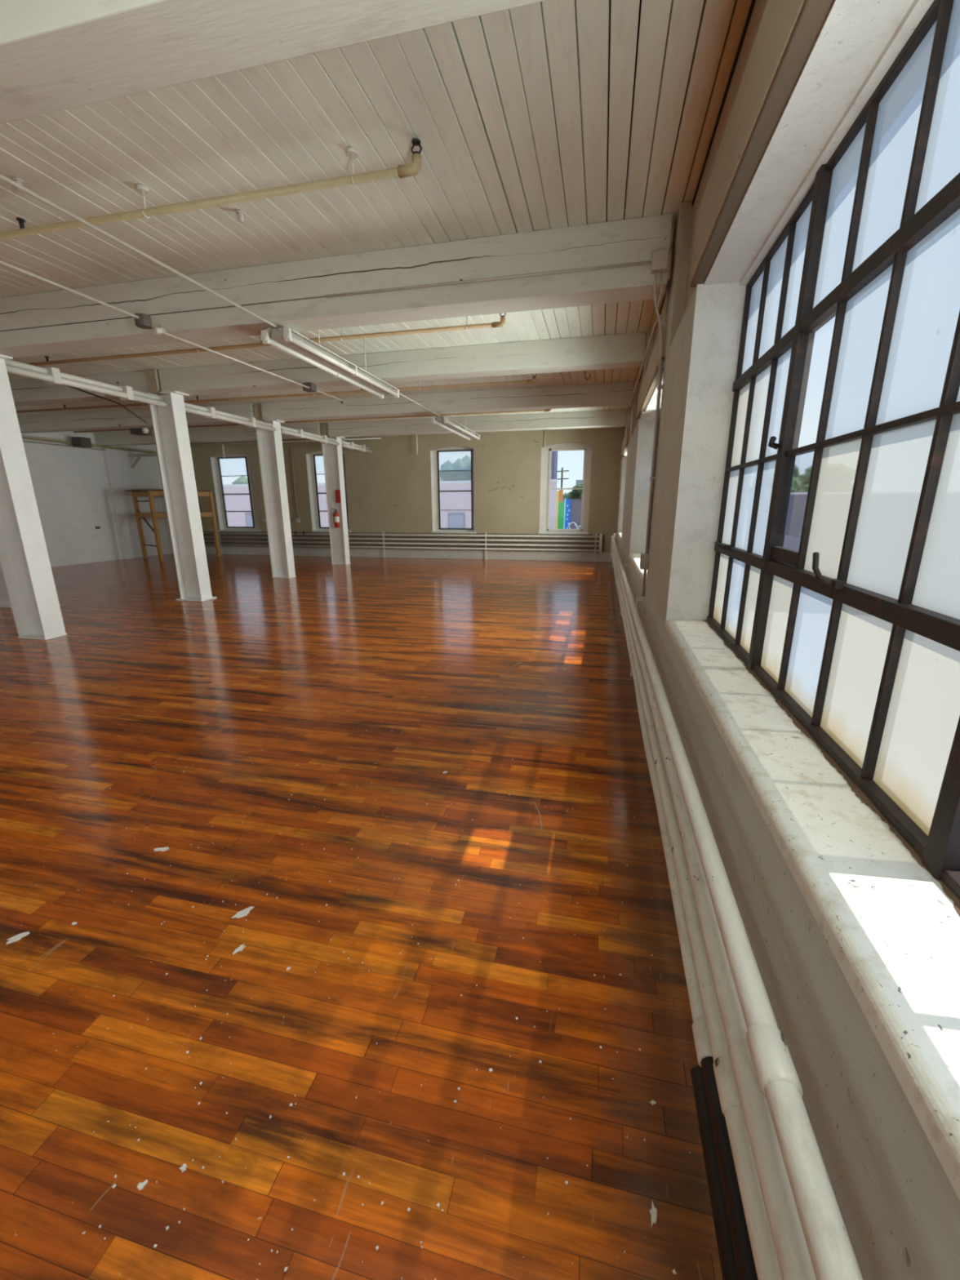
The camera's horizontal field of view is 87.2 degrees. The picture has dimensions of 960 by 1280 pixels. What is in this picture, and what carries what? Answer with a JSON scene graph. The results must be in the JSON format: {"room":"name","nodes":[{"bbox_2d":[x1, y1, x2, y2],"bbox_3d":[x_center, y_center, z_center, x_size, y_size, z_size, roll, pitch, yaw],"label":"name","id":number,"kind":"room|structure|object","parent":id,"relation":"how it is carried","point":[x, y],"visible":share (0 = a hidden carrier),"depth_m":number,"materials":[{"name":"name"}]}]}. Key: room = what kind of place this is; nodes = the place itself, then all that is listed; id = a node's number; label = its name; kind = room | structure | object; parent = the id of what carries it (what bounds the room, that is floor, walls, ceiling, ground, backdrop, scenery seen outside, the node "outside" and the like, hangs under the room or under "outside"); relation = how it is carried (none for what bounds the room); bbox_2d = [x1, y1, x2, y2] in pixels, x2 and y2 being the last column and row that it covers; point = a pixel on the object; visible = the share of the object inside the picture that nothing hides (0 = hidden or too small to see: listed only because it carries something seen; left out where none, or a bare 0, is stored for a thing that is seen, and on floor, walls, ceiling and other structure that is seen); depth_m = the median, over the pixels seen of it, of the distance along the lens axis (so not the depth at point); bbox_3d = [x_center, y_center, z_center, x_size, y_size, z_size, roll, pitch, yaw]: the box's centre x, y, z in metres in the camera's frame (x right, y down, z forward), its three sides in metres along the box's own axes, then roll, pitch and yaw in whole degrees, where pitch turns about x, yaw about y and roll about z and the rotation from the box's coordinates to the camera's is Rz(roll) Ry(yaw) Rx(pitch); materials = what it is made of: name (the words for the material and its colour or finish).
{"room":"empty industrial loft","nodes":[
{"label":"empty industrial loft","id":0,"kind":"room"},
{"bbox_2d":[21,431,172,567],"bbox_3d":[-13.112,-2.064,6.641,0.300,3.770,21.550,3,15,13],"label":"wall","id":1,"kind":"structure","parent":0,"point":[70,485],"depth_m":14.21,"materials":[{"name":"white paint"}]},
{"bbox_2d":[21,434,157,452],"bbox_3d":[-12.948,-3.392,6.244,0.050,0.060,21.550,3,15,13],"label":"trim","id":2,"kind":"structure","parent":1,"relation":"attached to","point":[23,435],"depth_m":13.56,"materials":[{"name":"wood"}]},
{"bbox_2d":[102,445,135,559],"bbox_3d":[-10.855,-4.114,15.152,0.100,3.300,0.380,3,15,13],"label":"trim","id":3,"kind":"structure","parent":1,"relation":"attached to","point":[110,455],"depth_m":15.11,"materials":[{"name":"white paint"}]},
{"bbox_2d":[128,453,157,468],"bbox_3d":[-10.022,-5.456,15.322,1.501,0.434,0.060,3,15,13],"label":"wall bracket","id":4,"kind":"object","parent":1,"relation":"attached to","point":[145,455],"visible":0.82,"depth_m":15.35,"materials":[{"name":"grey metal"}]},
{"bbox_2d":[0,553,722,1279],"bbox_3d":[-5.740,0.277,5.536,15.400,0.250,22.250,3,15,13],"label":"floor","id":5,"kind":"structure","parent":0,"point":[424,648],"depth_m":1.86,"materials":[{"name":"brown wood"}]},
{"bbox_2d":[0,564,11,608],"bbox_3d":[-7.644,-2.296,7.794,0.410,3.570,0.390,3,15,13],"label":"post","id":6,"kind":"object","parent":5,"relation":"on","point":[4,598],"visible":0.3,"depth_m":8.10,"materials":[{"name":"white metal"}]},
{"bbox_2d":[6,931,29,944],"bbox_3d":[-1.720,1.108,1.876,0.064,0.004,0.034,-11,19,-36],"label":"chip","id":7,"kind":"object","parent":5,"relation":"on","point":[19,936],"visible":1,"depth_m":1.87,"materials":[{"name":"white paint"}]},
{"bbox_2d":[0,354,66,639],"bbox_3d":[-5.380,-1.765,5.771,0.526,3.570,0.280,3,15,13],"label":"steel column","id":8,"kind":"structure","parent":5,"relation":"on","point":[24,562],"depth_m":5.92,"materials":[{"name":"white metal"}]},
{"bbox_2d":[4,359,167,407],"bbox_3d":[-5.134,-3.368,6.662,0.153,0.178,2.310,3,15,13],"label":"conduit","id":9,"kind":"object","parent":8,"relation":"attached to","point":[51,375],"visible":1,"depth_m":6.47,"materials":[{"name":"white metal"}]},
{"bbox_2d":[137,1179,147,1190],"bbox_3d":[-0.798,1.287,1.191,0.017,0.004,0.020,3,15,13],"label":"chip","id":10,"kind":"object","parent":5,"relation":"on","point":[140,1186],"visible":1,"depth_m":1.19,"materials":[{"name":"white paint"}]},
{"bbox_2d":[154,847,168,851],"bbox_3d":[-1.489,0.979,2.353,0.069,0.004,0.026,-2,15,-7],"label":"chip","id":11,"kind":"object","parent":5,"relation":"on","point":[162,849],"visible":1,"depth_m":2.35,"materials":[{"name":"white paint"}]},
{"bbox_2d":[124,488,220,560],"bbox_3d":[-9.434,-3.580,15.580,1.510,2.033,1.918,12,19,38],"label":"scaffold","id":12,"kind":"object","parent":5,"relation":"on","point":[151,493],"visible":0.77,"depth_m":15.13,"materials":[{"name":"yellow wood"}]},
{"bbox_2d":[144,368,217,601],"bbox_3d":[-4.876,-2.429,8.236,0.570,3.570,0.350,3,15,13],"label":"steel column","id":13,"kind":"structure","parent":5,"relation":"on","point":[170,425],"depth_m":8.21,"materials":[{"name":"white metal"}]},
{"bbox_2d":[179,1163,186,1172],"bbox_3d":[-0.718,1.279,1.220,0.016,0.004,0.013,10,18,33],"label":"chip","id":14,"kind":"object","parent":5,"relation":"on","point":[184,1166],"visible":1,"depth_m":1.22,"materials":[{"name":"white paint"}]},
{"bbox_2d":[232,943,245,954],"bbox_3d":[-0.870,1.118,1.821,0.025,0.004,0.048,3,15,13],"label":"chip","id":15,"kind":"object","parent":5,"relation":"on","point":[242,947],"visible":1,"depth_m":1.82,"materials":[{"name":"white paint"}]},
{"bbox_2d":[231,906,253,918],"bbox_3d":[-0.931,1.075,1.982,0.084,0.004,0.036,-12,19,-37],"label":"chip","id":16,"kind":"object","parent":5,"relation":"on","point":[245,912],"visible":1,"depth_m":1.98,"materials":[{"name":"white paint"}]},
{"bbox_2d":[253,403,295,577],"bbox_3d":[-4.364,-3.131,10.847,0.526,3.570,0.280,3,15,13],"label":"steel column","id":17,"kind":"structure","parent":5,"relation":"on","point":[270,450],"depth_m":10.85,"materials":[{"name":"white metal"}]},
{"bbox_2d":[184,402,275,431],"bbox_3d":[-4.524,-4.045,9.177,0.153,0.178,2.460,3,15,13],"label":"conduit","id":18,"kind":"object","parent":17,"relation":"attached to","point":[209,412],"visible":0.89,"depth_m":9.01,"materials":[{"name":"white metal"}]},
{"bbox_2d":[280,426,339,445],"bbox_3d":[-3.908,-4.729,11.715,0.153,0.178,2.360,3,15,13],"label":"conduit","id":19,"kind":"object","parent":17,"relation":"attached to","point":[299,433],"visible":1,"depth_m":11.51,"materials":[{"name":"white metal"}]},
{"bbox_2d":[320,422,350,564],"bbox_3d":[-3.769,-3.803,13.341,0.526,3.570,0.280,3,15,13],"label":"steel column","id":20,"kind":"structure","parent":5,"relation":"on","point":[332,454],"depth_m":13.34,"materials":[{"name":"white metal"}]},
{"bbox_2d":[332,508,339,528],"bbox_3d":[-3.790,-3.214,13.292,0.157,0.497,0.132,13,20,40],"label":"fire extinguisher","id":21,"kind":"object","parent":20,"relation":"attached to","point":[335,515],"visible":1,"depth_m":13.25,"materials":[{"name":"red metal"}]},
{"bbox_2d":[334,489,341,502],"bbox_3d":[-3.720,-3.764,13.193,0.140,0.330,0.015,3,15,13],"label":"wall sign","id":22,"kind":"object","parent":20,"relation":"attached to","point":[337,491],"visible":1,"depth_m":13.19,"materials":[{"name":"red plastic"}]},
{"bbox_2d":[341,440,371,453],"bbox_3d":[-3.389,-5.305,13.854,0.153,0.178,1.610,3,15,13],"label":"conduit","id":23,"kind":"object","parent":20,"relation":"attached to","point":[350,445],"visible":1,"depth_m":13.74,"materials":[{"name":"white metal"}]},
{"bbox_2d":[77,684,676,1279],"bbox_3d":[-1.710,0.856,2.819,5.033,0.002,3.191,3,15,13],"label":"crumbs","id":24,"kind":"object","parent":5,"relation":"on","point":[516,1018],"visible":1,"depth_m":1.35,"materials":[{"name":"white paint"}]},
{"bbox_2d":[203,530,603,561],"bbox_3d":[-3.286,-2.922,15.393,13.661,0.800,0.127,3,15,13],"label":"radiator","id":25,"kind":"object","parent":5,"relation":"on","point":[383,535],"visible":0.78,"depth_m":14.86,"materials":[{"name":"grey metal"}]},
{"bbox_2d":[533,801,542,831],"bbox_3d":[0.304,0.904,2.597,0.015,0.004,0.250,-1,15,-3],"label":"scratch","id":26,"kind":"object","parent":5,"relation":"on","point":[534,802],"visible":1,"depth_m":2.58,"materials":[{"name":"paint"}]},
{"bbox_2d":[649,1099,656,1105],"bbox_3d":[0.463,1.239,1.348,0.014,0.004,0.010,-10,18,-33],"label":"chip","id":27,"kind":"object","parent":5,"relation":"on","point":[652,1102],"visible":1,"depth_m":1.35,"materials":[{"name":"white paint"}]},
{"bbox_2d":[649,1201,657,1226],"bbox_3d":[0.391,1.296,1.136,0.016,0.004,0.047,3,15,13],"label":"chip","id":28,"kind":"object","parent":5,"relation":"on","point":[653,1211],"visible":1,"depth_m":1.14,"materials":[{"name":"white paint"}]},
{"bbox_2d":[609,533,862,1279],"bbox_3d":[1.379,-0.046,4.487,0.144,0.850,18.090,3,15,13],"label":"pipes","id":29,"kind":"object","parent":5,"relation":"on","point":[777,1215],"visible":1,"depth_m":0.96,"materials":[{"name":"white metal"}]},
{"bbox_2d":[0,0,751,433],"bbox_3d":[-5.758,-3.412,4.547,15.400,0.250,22.250,3,15,13],"label":"ceiling","id":30,"kind":"structure","parent":0,"point":[548,114],"depth_m":3.03,"materials":[{"name":"paint"}]},
{"bbox_2d":[12,177,24,192],"bbox_3d":[-2.953,-2.912,3.229,0.060,0.060,0.060,3,15,13],"label":"stub","id":31,"kind":"object","parent":30,"relation":"attached to","point":[18,180],"visible":0.77,"depth_m":3.22,"materials":[{"name":"white metal"}]},
{"bbox_2d":[8,370,147,406],"bbox_3d":[-8.644,-4.224,8.725,7.240,0.320,0.300,3,15,13],"label":"ceiling beam","id":32,"kind":"structure","parent":30,"relation":"attached to","point":[33,391],"depth_m":8.20,"materials":[{"name":"white wood"}]},
{"bbox_2d":[66,385,147,423],"bbox_3d":[-6.127,-3.912,8.329,0.315,0.103,4.977,-5,16,-16],"label":"cable","id":33,"kind":"object","parent":32,"relation":"hanging from","point":[79,389],"visible":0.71,"depth_m":7.91,"materials":[{"name":"black plastic"}]},
{"bbox_2d":[17,403,254,433],"bbox_3d":[-8.108,-4.899,11.232,7.100,0.320,0.300,3,15,13],"label":"ceiling beam","id":34,"kind":"structure","parent":30,"relation":"attached to","point":[117,420],"depth_m":11.13,"materials":[{"name":"white wood"}]},
{"bbox_2d":[129,427,152,435],"bbox_3d":[-7.726,-4.913,11.491,0.427,0.430,0.270,3,15,13],"label":"emergency light","id":35,"kind":"object","parent":30,"relation":"hanging from","point":[140,431],"visible":0.7,"depth_m":11.44,"materials":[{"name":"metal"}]},
{"bbox_2d":[93,422,321,446],"bbox_3d":[-7.508,-5.570,13.724,7.090,0.320,0.300,3,15,13],"label":"ceiling beam","id":36,"kind":"structure","parent":30,"relation":"attached to","point":[226,433],"depth_m":13.54,"materials":[{"name":"white wood"}]},
{"bbox_2d":[0,138,422,239],"bbox_3d":[-6.359,-3.115,4.267,12.386,0.173,0.070,3,15,13],"label":"pipe","id":37,"kind":"object","parent":30,"relation":"attached to","point":[404,171],"visible":1,"depth_m":3.17,"materials":[{"name":"metal"}]},
{"bbox_2d":[235,209,244,222],"bbox_3d":[-1.705,-3.015,3.590,0.060,0.060,0.060,3,15,13],"label":"stub","id":38,"kind":"object","parent":30,"relation":"attached to","point":[241,213],"visible":1,"depth_m":3.58,"materials":[{"name":"white metal"}]},
{"bbox_2d":[26,312,506,365],"bbox_3d":[-5.750,-3.792,6.777,12.386,0.173,0.070,3,15,13],"label":"pipe","id":39,"kind":"object","parent":30,"relation":"attached to","point":[494,324],"visible":0.68,"depth_m":6.05,"materials":[{"name":"metal"}]},
{"bbox_2d":[0,0,547,124],"bbox_3d":[-6.265,-2.621,2.920,14.620,0.430,0.300,3,15,13],"label":"ceiling beam","id":40,"kind":"structure","parent":30,"relation":"attached to","point":[55,55],"depth_m":1.76,"materials":[{"name":"white wood"}]},
{"bbox_2d":[16,373,536,413],"bbox_3d":[-5.139,-4.470,9.297,12.386,0.173,0.070,3,15,13],"label":"pipe","id":41,"kind":"object","parent":30,"relation":"attached to","point":[528,381],"visible":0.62,"depth_m":8.87,"materials":[{"name":"metal"}]},
{"bbox_2d":[73,408,551,432],"bbox_3d":[-4.545,-5.129,11.741,12.386,0.173,0.070,3,15,13],"label":"pipe","id":42,"kind":"object","parent":30,"relation":"attached to","point":[543,410],"visible":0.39,"depth_m":11.27,"materials":[{"name":"metal"}]},
{"bbox_2d":[260,326,399,399],"bbox_3d":[-1.560,-3.321,5.733,0.330,0.580,2.650,3,15,13],"label":"strip light","id":43,"kind":"object","parent":30,"relation":"hanging from","point":[286,340],"visible":0.98,"depth_m":5.31,"materials":[{"name":"white metal"}]},
{"bbox_2d":[0,173,280,329],"bbox_3d":[-2.705,-1.840,0.905,0.022,0.021,7.800,3,15,13],"label":"conduit","id":44,"kind":"object","parent":43,"relation":"attached to","point":[2,177],"visible":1,"depth_m":3.05,"materials":[{"name":"white metal"}]},
{"bbox_2d":[392,389,441,417],"bbox_3d":[-0.966,-3.771,8.074,0.022,0.021,2.350,3,15,13],"label":"conduit","id":45,"kind":"object","parent":43,"relation":"attached to","point":[404,396],"visible":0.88,"depth_m":7.99,"materials":[{"name":"white metal"}]},
{"bbox_2d":[0,213,672,357],"bbox_3d":[-1.995,-3.087,4.599,7.020,0.440,0.300,3,15,13],"label":"ceiling beam","id":46,"kind":"structure","parent":30,"relation":"attached to","point":[291,295],"depth_m":4.27,"materials":[{"name":"white wood"}]},
{"bbox_2d":[0,260,346,402],"bbox_3d":[-3.294,-2.400,2.920,0.229,0.187,11.202,3,15,12],"label":"conduit","id":47,"kind":"object","parent":46,"relation":"attached to","point":[143,321],"visible":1,"depth_m":4.37,"materials":[{"name":"white metal"}]},
{"bbox_2d":[324,261,651,297],"bbox_3d":[-0.027,-2.858,4.007,2.660,0.024,0.020,3,15,13],"label":"conduit","id":48,"kind":"object","parent":46,"relation":"attached to","point":[643,263],"visible":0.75,"depth_m":3.97,"materials":[{"name":"white metal"}]},
{"bbox_2d":[650,248,669,373],"bbox_3d":[1.343,-2.463,3.819,0.144,0.773,0.216,3,15,13],"label":"junction box","id":49,"kind":"object","parent":46,"relation":"attached to","point":[660,258],"visible":1,"depth_m":3.69,"materials":[{"name":"white metal"}]},
{"bbox_2d":[158,331,646,395],"bbox_3d":[-1.410,-3.818,7.079,7.120,0.320,0.300,3,15,13],"label":"ceiling beam","id":50,"kind":"structure","parent":30,"relation":"attached to","point":[625,350],"depth_m":6.76,"materials":[{"name":"white wood"}]},
{"bbox_2d":[415,434,417,455],"bbox_3d":[-1.794,-5.587,14.301,0.038,0.640,0.040,3,15,13],"label":"hanging rod","id":51,"kind":"object","parent":30,"relation":"hanging from","point":[415,434],"visible":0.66,"depth_m":14.31,"materials":[{"name":"white metal"}]},
{"bbox_2d":[261,382,633,421],"bbox_3d":[-0.874,-4.493,9.585,7.260,0.320,0.300,3,15,13],"label":"ceiling beam","id":52,"kind":"structure","parent":30,"relation":"attached to","point":[607,394],"depth_m":9.36,"materials":[{"name":"white wood"}]},
{"bbox_2d":[431,413,479,440],"bbox_3d":[-0.442,-4.562,10.339,0.330,0.580,2.650,3,15,13],"label":"strip light","id":53,"kind":"object","parent":30,"relation":"hanging from","point":[443,421],"visible":0.95,"depth_m":10.08,"materials":[{"name":"white metal"}]},
{"bbox_2d":[327,408,626,437],"bbox_3d":[-0.274,-5.164,12.078,7.270,0.320,0.300,3,15,13],"label":"ceiling beam","id":54,"kind":"structure","parent":30,"relation":"attached to","point":[606,418],"depth_m":11.81,"materials":[{"name":"white wood"}]},
{"bbox_2d":[155,426,625,552],"bbox_3d":[-3.263,-4.425,15.262,15.400,3.770,0.352,3,15,13],"label":"wall","id":55,"kind":"structure","parent":0,"point":[388,486],"depth_m":14.53,"materials":[{"name":"beige paint"}]},
{"bbox_2d":[210,453,261,531],"bbox_3d":[-7.808,-4.728,16.204,1.560,2.410,0.260,3,15,13],"label":"window","id":56,"kind":"structure","parent":55,"relation":"in","point":[215,461],"depth_m":16.30,"materials":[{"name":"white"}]},
{"bbox_2d":[190,437,382,457],"bbox_3d":[-6.346,-5.829,15.361,7.200,0.421,0.056,3,15,13],"label":"pipe","id":57,"kind":"object","parent":55,"relation":"attached to","point":[222,444],"visible":0.57,"depth_m":15.19,"materials":[{"name":"beige metal"}]},
{"bbox_2d":[290,445,300,522],"bbox_3d":[-5.726,-4.784,15.546,0.120,2.260,0.060,3,15,13],"label":"conduit","id":58,"kind":"object","parent":55,"relation":"attached to","point":[297,520],"visible":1,"depth_m":15.59,"materials":[{"name":"beige metal"}]},
{"bbox_2d":[305,451,351,532],"bbox_3d":[-4.614,-4.548,15.478,1.360,2.410,0.260,3,15,13],"label":"window","id":59,"kind":"structure","parent":55,"relation":"in","point":[310,459],"depth_m":15.60,"materials":[{"name":"white wood"}]},
{"bbox_2d":[171,545,612,561],"bbox_3d":[-3.385,-2.687,15.561,14.620,0.260,0.025,3,15,13],"label":"baseboard","id":60,"kind":"structure","parent":55,"relation":"attached to","point":[325,552],"depth_m":15.05,"materials":[{"name":"grey paint"}]},
{"bbox_2d":[202,531,604,551],"bbox_3d":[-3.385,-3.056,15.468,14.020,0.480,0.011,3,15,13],"label":"pipe","id":61,"kind":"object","parent":55,"relation":"attached to","point":[204,535],"depth_m":15.00,"materials":[{"name":"white metal"}]},
{"bbox_2d":[430,446,475,533],"bbox_3d":[-0.759,-4.332,14.600,1.360,2.410,0.260,3,15,13],"label":"window","id":62,"kind":"structure","parent":55,"relation":"in","point":[434,455],"depth_m":14.69,"materials":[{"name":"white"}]},
{"bbox_2d":[543,429,545,454],"bbox_3d":[1.747,-5.335,13.584,0.023,0.650,0.024,3,15,13],"label":"rod","id":63,"kind":"object","parent":55,"relation":"attached to","point":[544,429],"visible":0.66,"depth_m":13.58,"materials":[{"name":"white metal"}]},
{"bbox_2d":[537,443,591,533],"bbox_3d":[2.347,-4.158,13.894,1.400,2.410,0.260,3,15,13],"label":"window","id":64,"kind":"structure","parent":55,"relation":"in","point":[545,474],"depth_m":13.96,"materials":[{"name":"white wood"}]},
{"bbox_2d":[615,0,959,1279],"bbox_3d":[1.485,-1.284,3.469,0.375,3.770,21.850,3,15,13],"label":"wall","id":65,"kind":"structure","parent":0,"point":[899,1206],"depth_m":1.27,"materials":[{"name":"grey paint"}]},
{"bbox_2d":[617,532,622,540],"bbox_3d":[3.324,-2.366,11.480,0.292,0.050,2.540,3,15,13],"label":"windowsill","id":66,"kind":"object","parent":65,"relation":"attached to","point":[620,534],"visible":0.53,"depth_m":11.78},
{"bbox_2d":[629,553,647,587],"bbox_3d":[1.953,-0.843,5.830,0.292,0.050,2.960,3,15,13],"label":"windowsill","id":67,"kind":"object","parent":65,"relation":"attached to","point":[635,557],"visible":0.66,"depth_m":6.03,"materials":[{"name":"white paint"}]},
{"bbox_2d":[629,315,661,405],"bbox_3d":[2.043,-3.372,6.455,0.024,0.213,5.022,3,15,13],"label":"cable","id":68,"kind":"object","parent":65,"relation":"attached to","point":[656,321],"visible":0.83,"depth_m":5.48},
{"bbox_2d":[648,417,659,554],"bbox_3d":[2.054,-1.715,5.571,0.056,1.773,2.926,3,15,13],"label":"window","id":69,"kind":"structure","parent":65,"relation":"in","point":[659,418],"depth_m":6.87,"materials":[{"name":"metal"}]},
{"bbox_2d":[640,280,670,596],"bbox_3d":[1.438,-1.570,4.185,0.065,2.450,0.120,3,15,13],"label":"conduit","id":70,"kind":"object","parent":65,"relation":"attached to","point":[644,558],"visible":0.93,"depth_m":4.20,"materials":[{"name":"grey metal"}]},
{"bbox_2d":[623,200,693,455],"bbox_3d":[2.403,-3.646,7.545,0.103,0.930,8.390,3,15,13],"label":"trim","id":71,"kind":"structure","parent":65,"relation":"attached to","point":[681,240],"depth_m":3.66,"materials":[{"name":"paint"}]},
{"bbox_2d":[621,0,833,457],"bbox_3d":[1.301,-2.440,3.042,0.142,0.913,21.550,3,15,13],"label":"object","id":72,"kind":"structure","parent":65,"relation":"attached to","point":[788,30],"depth_m":1.65,"materials":[{"name":"beige paint"}]},
{"bbox_2d":[623,0,933,457],"bbox_3d":[1.325,-1.875,2.737,0.258,0.031,20.100,3,15,13],"label":"window reveal","id":73,"kind":"structure","parent":65,"relation":"attached to","point":[857,42],"depth_m":1.48,"materials":[{"name":"white paint"}]},
{"bbox_2d":[664,618,959,1199],"bbox_3d":[0.917,0.307,1.560,0.292,0.050,3.235,3,15,13],"label":"windowsill","id":74,"kind":"object","parent":65,"relation":"attached to","point":[891,929],"visible":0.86,"depth_m":0.92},
{"bbox_2d":[703,619,959,915],"bbox_3d":[0.999,0.277,1.550,0.031,0.010,3.170,3,15,13],"label":"dirt","id":75,"kind":"object","parent":74,"relation":"on","point":[864,798],"visible":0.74,"depth_m":1.24,"materials":[{"name":"brown dirt"},{"name":"grime"}]},
{"bbox_2d":[706,0,959,900],"bbox_3d":[0.999,-0.570,1.322,0.103,1.773,3.176,3,15,13],"label":"window","id":76,"kind":"structure","parent":65,"relation":"in","point":[855,630],"depth_m":1.32,"materials":[{"name":"metal"}]},
{"label":"outside","id":77,"kind":"structure","parent":0,"visible":0},
{"bbox_3d":[16.005,-10.341,67.789,300.000,0.200,260.000,3,15,13],"label":"ground","id":78,"kind":"structure","parent":77,"visible":0},
{"bbox_2d":[231,475,248,484],"bbox_3d":[-20.172,-11.706,51.340,8.653,11.302,7.797,3,15,13],"label":"tree","id":79,"kind":"object","parent":78,"relation":"on","point":[242,479],"visible":0.02,"depth_m":47.90,"materials":[{"name":"green plant"}]},
{"bbox_2d":[222,479,557,528],"bbox_3d":[-9.035,-5.153,31.651,27.820,8.740,6.200,3,15,13],"label":"brick building","id":80,"kind":"structure","parent":78,"relation":"on","point":[455,506],"depth_m":26.28,"materials":[{"name":"pink brick"}]},
{"bbox_2d":[439,454,471,480],"bbox_3d":[-1.646,-10.821,46.673,8.261,11.834,6.811,3,15,13],"label":"tree","id":81,"kind":"object","parent":78,"relation":"on","point":[464,464],"visible":0.19,"depth_m":43.36,"materials":[{"name":"green plant"}]},
{"bbox_2d":[551,450,557,479],"bbox_3d":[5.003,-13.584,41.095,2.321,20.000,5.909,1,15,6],"label":"tower building","id":82,"kind":"structure","parent":78,"relation":"on","point":[554,454],"depth_m":38.11,"materials":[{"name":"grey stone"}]},
{"bbox_2d":[556,467,568,488],"bbox_3d":[8.956,-13.144,55.980,1.404,11.401,0.320,3,15,13],"label":"utility pole","id":83,"kind":"object","parent":78,"relation":"on","point":[562,471],"visible":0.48,"depth_m":54.68,"materials":[{"name":"brown wood"}]},
{"bbox_2d":[555,489,582,528],"bbox_3d":[10.603,-7.975,42.081,7.970,8.600,8.200,3,15,13],"label":"building","id":84,"kind":"structure","parent":78,"relation":"on","point":[568,511],"depth_m":38.27,"materials":[{"name":"multicoloured paint"}]},
{"bbox_2d":[563,483,582,499],"bbox_3d":[9.910,-10.929,51.148,3.256,9.616,3.018,3,15,13],"label":"tree","id":85,"kind":"object","parent":78,"relation":"on","point":[575,493],"visible":0.23,"depth_m":49.86,"materials":[{"name":"green plant"}]},
{"bbox_2d":[575,480,582,484],"bbox_3d":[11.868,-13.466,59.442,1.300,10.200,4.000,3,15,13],"label":"apartment block","id":86,"kind":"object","parent":78,"relation":"on","point":[578,482],"visible":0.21,"depth_m":56.37,"materials":[{"name":"concrete"}]},
{"bbox_2d":[783,534,800,550],"bbox_3d":[30.288,-6.577,37.149,18.400,8.270,7.200,3,15,13],"label":"warehouse","id":87,"kind":"structure","parent":78,"relation":"on","point":[790,542],"depth_m":35.39,"materials":[{"name":"purple"}]},
{"bbox_3d":[-9.215,-3.551,6.226,7.310,0.320,0.300,3,15,13],"label":"ceiling beam","id":88,"kind":"structure","parent":0,"visible":0},
{"bbox_2d":[22,435,157,453],"bbox_3d":[-11.774,-4.472,10.481,0.060,0.057,12.200,3,15,13],"label":"pipe","id":89,"kind":"object","parent":88,"relation":"attached to","point":[23,437],"visible":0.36,"depth_m":14.20,"materials":[{"name":"metal"}]},
{"bbox_2d":[22,440,106,450],"bbox_3d":[-11.989,-4.168,9.658,0.036,0.034,10.400,3,15,13],"label":"pipe","id":90,"kind":"object","parent":89,"relation":"attached to","point":[23,440],"visible":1,"depth_m":13.29,"materials":[{"name":"metal"}]},
{"bbox_2d":[71,436,92,448],"bbox_3d":[-10.812,-5.365,13.677,0.300,0.240,0.300,3,15,13],"label":"junction box","id":91,"kind":"object","parent":89,"relation":"attached to","point":[77,442],"visible":1,"depth_m":13.56,"materials":[{"name":"black metal"}]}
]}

